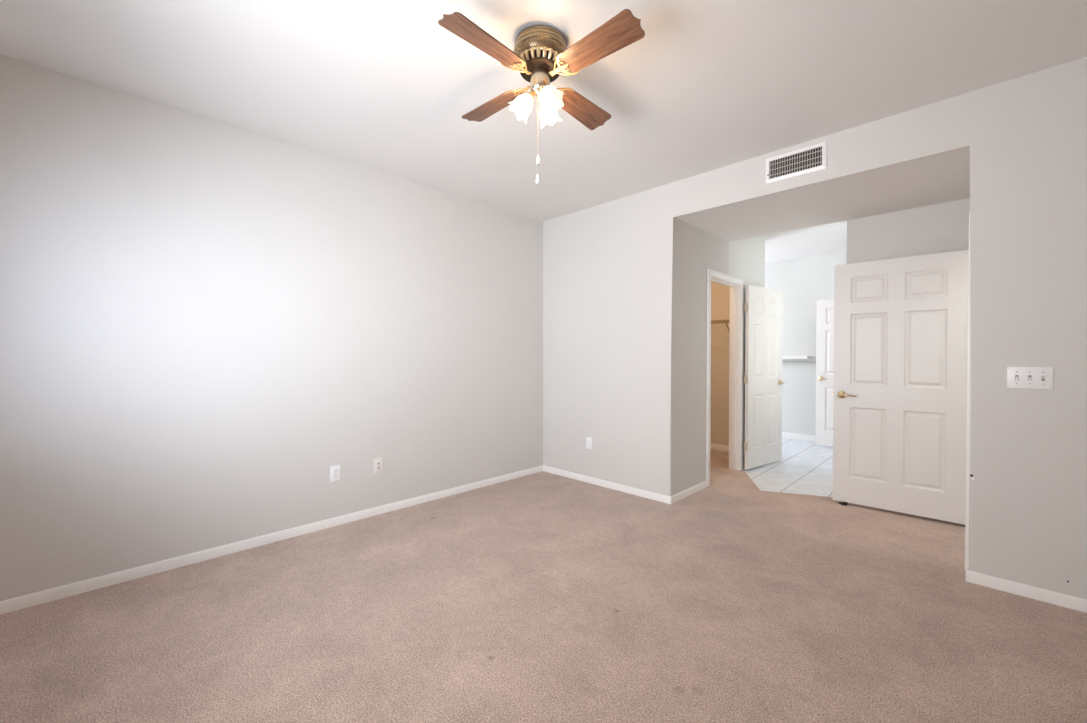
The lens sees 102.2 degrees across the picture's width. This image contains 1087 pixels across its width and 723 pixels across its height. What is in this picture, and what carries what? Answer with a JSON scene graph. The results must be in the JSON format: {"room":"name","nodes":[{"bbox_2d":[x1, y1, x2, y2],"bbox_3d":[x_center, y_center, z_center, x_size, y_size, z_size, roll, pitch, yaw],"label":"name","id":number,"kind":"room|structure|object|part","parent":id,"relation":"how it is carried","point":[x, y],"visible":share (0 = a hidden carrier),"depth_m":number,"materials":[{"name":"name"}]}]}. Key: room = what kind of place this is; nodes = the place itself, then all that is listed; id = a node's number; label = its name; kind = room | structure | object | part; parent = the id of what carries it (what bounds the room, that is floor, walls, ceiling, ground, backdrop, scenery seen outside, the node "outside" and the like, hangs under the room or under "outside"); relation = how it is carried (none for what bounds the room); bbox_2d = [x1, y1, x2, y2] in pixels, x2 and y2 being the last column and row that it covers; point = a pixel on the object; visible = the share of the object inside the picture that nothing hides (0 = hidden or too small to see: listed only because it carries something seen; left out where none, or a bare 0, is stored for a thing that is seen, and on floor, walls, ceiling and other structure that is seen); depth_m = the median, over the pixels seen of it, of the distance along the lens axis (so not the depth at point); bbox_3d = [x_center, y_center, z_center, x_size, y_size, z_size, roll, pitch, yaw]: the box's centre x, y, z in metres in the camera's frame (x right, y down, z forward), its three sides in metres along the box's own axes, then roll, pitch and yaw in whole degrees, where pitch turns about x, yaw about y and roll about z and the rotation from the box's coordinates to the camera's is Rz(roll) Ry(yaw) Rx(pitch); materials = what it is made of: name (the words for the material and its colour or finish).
{"room":"empty bedroom","nodes":[
{"label":"empty bedroom","id":0,"kind":"room"},
{"bbox_2d":[0,55,542,600],"bbox_3d":[-0.575,-0.107,4.338,0.120,2.840,6.590,1,1,45],"label":"wall","id":1,"kind":"structure","parent":0,"point":[202,319],"depth_m":2.76,"materials":[{"name":"grey paint"}]},
{"bbox_2d":[0,465,543,614],"bbox_3d":[-1.382,1.194,3.447,0.012,0.062,3.924,1,1,45],"label":"baseboard","id":2,"kind":"structure","parent":1,"relation":"attached to","point":[17,603],"depth_m":2.79,"materials":[{"name":"white paint"}]},
{"bbox_2d":[330,465,339,481],"bbox_3d":[-1.554,0.836,3.273,0.008,0.116,0.072,1,1,45],"label":"power outlet","id":3,"kind":"object","parent":1,"relation":"attached to","point":[334,470],"visible":1,"depth_m":3.27,"materials":[{"name":"white plastic"}]},
{"bbox_2d":[374,458,382,473],"bbox_3d":[-1.320,0.833,3.505,0.012,0.118,0.072,1,1,45],"label":"jack plate","id":4,"kind":"object","parent":1,"relation":"attached to","point":[378,462],"visible":1,"depth_m":3.50,"materials":[{"name":"beige plastic"}]},
{"bbox_2d":[0,438,1086,722],"bbox_3d":[1.319,1.273,3.582,5.890,0.100,8.160,1,1,45],"label":"floor","id":5,"kind":"structure","parent":0,"point":[540,597],"depth_m":2.07,"materials":[{"name":"beige carpet"}]},
{"bbox_2d":[0,0,1086,262],"bbox_3d":[1.319,-1.567,3.546,5.890,0.100,8.160,1,1,45],"label":"ceiling","id":6,"kind":"structure","parent":0,"point":[378,85],"depth_m":2.28,"materials":[{"name":"paint"}]},
{"bbox_2d":[438,9,644,184],"bbox_3d":[-0.021,-1.159,2.061,0.822,0.675,0.830,0,1,-3],"label":"ceiling fan","id":7,"kind":"object","parent":6,"relation":"hanging from","point":[540,53],"visible":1,"depth_m":1.96,"materials":[{"name":"brown wood"}]},
{"bbox_3d":[-0.250,-1.322,1.809,0.140,0.006,0.385,18,13,42],"label":"blade","id":8,"kind":"part","parent":7,"relation":"part of","materials":[{"name":"brown wood"}]},
{"bbox_3d":[-0.270,-1.328,2.289,0.385,0.006,0.140,1,14,42],"label":"blade","id":9,"kind":"part","parent":7,"relation":"part of","materials":[{"name":"brown wood"}]},
{"bbox_3d":[-0.115,-1.195,2.059,0.115,0.123,0.116,1,1,45],"label":"lamp shade","id":10,"kind":"part","parent":7,"relation":"part of","materials":[{"name":"white glass"}]},
{"bbox_3d":[-0.028,-1.066,2.040,0.002,0.384,0.002,1,1,45],"label":"pull chain","id":11,"kind":"part","parent":7,"relation":"part of","materials":[{"name":"metal"}]},
{"bbox_3d":[-0.016,-1.385,2.058,0.184,0.031,0.184,1,1,45],"label":"motor","id":12,"kind":"part","parent":7,"relation":"part of","materials":[{"name":"brown metal"}]},
{"bbox_3d":[0.020,-1.215,1.998,0.050,0.055,0.040,1,1,45],"label":"bulb","id":13,"kind":"part","parent":7,"relation":"part of","materials":[{"name":"white glass"}]},
{"bbox_3d":[0.033,-1.196,2.147,0.111,0.123,0.118,0,1,-7],"label":"lamp shade","id":14,"kind":"part","parent":7,"relation":"part of","materials":[{"name":"white glass"}]},
{"bbox_3d":[0.035,-1.194,1.975,0.118,0.123,0.111,0,1,23],"label":"lamp shade","id":15,"kind":"part","parent":7,"relation":"part of","materials":[{"name":"white glass"}]},
{"bbox_3d":[0.210,-1.328,2.316,0.140,0.006,0.385,-16,-10,40],"label":"blade","id":16,"kind":"part","parent":7,"relation":"part of","materials":[{"name":"brown wood"}]},
{"bbox_3d":[0.235,-1.322,1.826,0.385,0.006,0.140,1,-12,43],"label":"blade","id":17,"kind":"part","parent":7,"relation":"part of","materials":[{"name":"brown wood"}]},
{"bbox_2d":[710,282,729,445],"bbox_3d":[2.252,-0.129,6.090,1.425,2.840,0.120,1,1,45],"label":"wall","id":18,"kind":"structure","parent":0,"point":[720,294],"depth_m":5.89,"materials":[{"name":"paint"}]},
{"bbox_2d":[710,443,728,451],"bbox_3d":[2.349,1.156,5.917,1.018,0.075,0.012,1,1,45],"label":"baseboard","id":19,"kind":"structure","parent":18,"relation":"attached to","point":[712,446],"depth_m":5.89,"materials":[{"name":"white paint"}]},
{"bbox_2d":[711,319,728,329],"bbox_3d":[2.225,-0.374,5.773,0.980,0.310,0.348,1,1,45],"label":"closet shelf","id":20,"kind":"object","parent":18,"relation":"attached to","point":[717,321],"visible":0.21,"depth_m":5.59,"materials":[{"name":"wood"}]},
{"bbox_3d":[2.225,-0.505,5.771,0.980,0.045,0.345,1,1,45],"label":"rail","id":21,"kind":"part","parent":20,"relation":"part of","materials":[{"name":"wood"}]},
{"bbox_2d":[677,219,764,492],"bbox_3d":[1.902,-0.111,4.645,0.115,2.840,2.186,1,1,45],"label":"wall","id":22,"kind":"structure","parent":0,"point":[699,250],"depth_m":4.09,"materials":[{"name":"grey paint"}]},
{"bbox_2d":[671,481,706,503],"bbox_3d":[1.334,1.187,3.999,0.012,0.062,0.685,1,1,45],"label":"baseboard","id":23,"kind":"structure","parent":22,"relation":"attached to","point":[702,485],"depth_m":3.98,"materials":[{"name":"white paint"}]},
{"bbox_2d":[706,269,743,486],"bbox_3d":[1.858,0.155,4.591,0.133,2.108,0.900,1,1,45],"label":"door frame","id":24,"kind":"structure","parent":22,"relation":"attached to","point":[736,310],"depth_m":4.84,"materials":[{"name":"white paint"}]},
{"bbox_2d":[744,285,784,468],"bbox_3d":[2.535,0.170,5.035,0.802,2.025,0.159,-1,1,-36],"label":"door","id":25,"kind":"structure","parent":22,"relation":"in","point":[763,382],"depth_m":5.00,"materials":[{"name":"white paint"}]},
{"bbox_2d":[765,252,846,435],"bbox_3d":[4.109,-0.134,6.460,5.770,2.840,0.120,1,1,45],"label":"wall","id":26,"kind":"structure","parent":0,"point":[805,281],"depth_m":6.60,"materials":[{"name":"white paint"}]},
{"bbox_2d":[782,432,815,441],"bbox_3d":[3.365,1.133,7.120,3.567,0.090,0.012,1,1,45],"label":"baseboard","id":27,"kind":"structure","parent":26,"relation":"attached to","point":[804,437],"depth_m":6.62,"materials":[{"name":"white paint"}]},
{"bbox_2d":[782,356,815,361],"bbox_3d":[3.777,-0.035,6.645,1.300,0.098,0.085,1,1,45],"label":"shelf","id":28,"kind":"object","parent":26,"relation":"attached to","point":[783,357],"visible":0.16,"depth_m":6.58,"materials":[{"name":"white paint"}]},
{"bbox_2d":[543,57,1086,599],"bbox_3d":[1.690,-0.093,3.231,4.655,2.840,0.120,1,1,45],"label":"wall","id":29,"kind":"structure","parent":0,"point":[610,269],"depth_m":2.43,"materials":[{"name":"grey paint"}]},
{"bbox_2d":[586,437,591,449],"bbox_3d":[0.456,0.817,4.376,0.072,0.116,0.008,1,1,45],"label":"power outlet","id":30,"kind":"object","parent":29,"relation":"attached to","point":[588,440],"visible":1,"depth_m":4.38,"materials":[{"name":"white plastic"}]},
{"bbox_2d":[543,465,671,503],"bbox_3d":[0.546,1.183,4.289,1.539,0.062,0.012,1,1,45],"label":"baseboard","id":31,"kind":"structure","parent":29,"relation":"attached to","point":[627,489],"depth_m":4.18,"materials":[{"name":"white paint"}]},
{"bbox_2d":[766,141,826,183],"bbox_3d":[1.751,-1.383,3.055,0.382,0.182,0.020,1,1,45],"label":"air vent","id":32,"kind":"object","parent":29,"relation":"in","point":[813,158],"visible":1,"depth_m":3.05,"materials":[{"name":"white plastic"}]},
{"bbox_2d":[966,570,1086,612],"bbox_3d":[2.837,1.212,2.016,1.290,0.062,0.012,1,1,45],"label":"baseboard","id":33,"kind":"structure","parent":29,"relation":"attached to","point":[1079,604],"depth_m":2.30,"materials":[{"name":"white paint"}]},
{"bbox_2d":[1007,367,1053,389],"bbox_3d":[2.541,0.086,2.290,0.163,0.114,0.020,1,1,45],"label":"light switch","id":34,"kind":"object","parent":29,"relation":"attached to","point":[1017,377],"visible":1,"depth_m":2.29,"materials":[{"name":"white plastic"}]},
{"bbox_2d":[680,150,969,241],"bbox_3d":[2.207,-1.377,3.551,1.837,0.279,1.086,1,1,45],"label":"ceiling","id":35,"kind":"structure","parent":0,"point":[943,179],"depth_m":3.36,"materials":[{"name":"paint"}]},
{"bbox_2d":[846,198,969,263],"bbox_3d":[3.452,-0.092,3.182,2.083,2.840,0.120,1,1,45],"label":"wall","id":36,"kind":"structure","parent":0,"point":[942,227],"depth_m":3.56,"materials":[{"name":"grey paint"}]},
{"bbox_3d":[2.900,-0.088,2.880,0.115,2.840,1.086,1,1,45],"label":"wall","id":37,"kind":"structure","parent":0,"visible":0},
{"bbox_2d":[832,250,968,524],"bbox_3d":[2.825,0.189,3.517,0.857,2.025,0.159,1,1,43],"label":"door","id":38,"kind":"structure","parent":37,"relation":"in","point":[899,394],"depth_m":3.47,"materials":[{"name":"white paint"}]},
{"bbox_3d":[2.560,0.284,3.701,0.142,0.066,0.062,1,1,43],"label":"handle","id":39,"kind":"part","parent":38,"relation":"part of","materials":[{"name":"gold metal"}]},
{"bbox_2d":[965,212,970,570],"bbox_3d":[2.867,0.177,2.863,0.133,2.108,0.958,1,1,45],"label":"door frame","id":40,"kind":"structure","parent":37,"relation":"attached to","point":[967,508],"depth_m":2.57,"materials":[{"name":"white paint"}]},
{"bbox_3d":[3.736,-0.113,4.864,0.115,2.840,2.669,1,1,45],"label":"wall","id":41,"kind":"structure","parent":0,"visible":0},
{"bbox_2d":[816,299,833,446],"bbox_3d":[4.061,0.159,5.867,0.159,2.025,0.770,0,1,-34],"label":"door","id":42,"kind":"structure","parent":41,"relation":"in","point":[825,308],"depth_m":6.08,"materials":[{"name":"white paint"}]}
]}

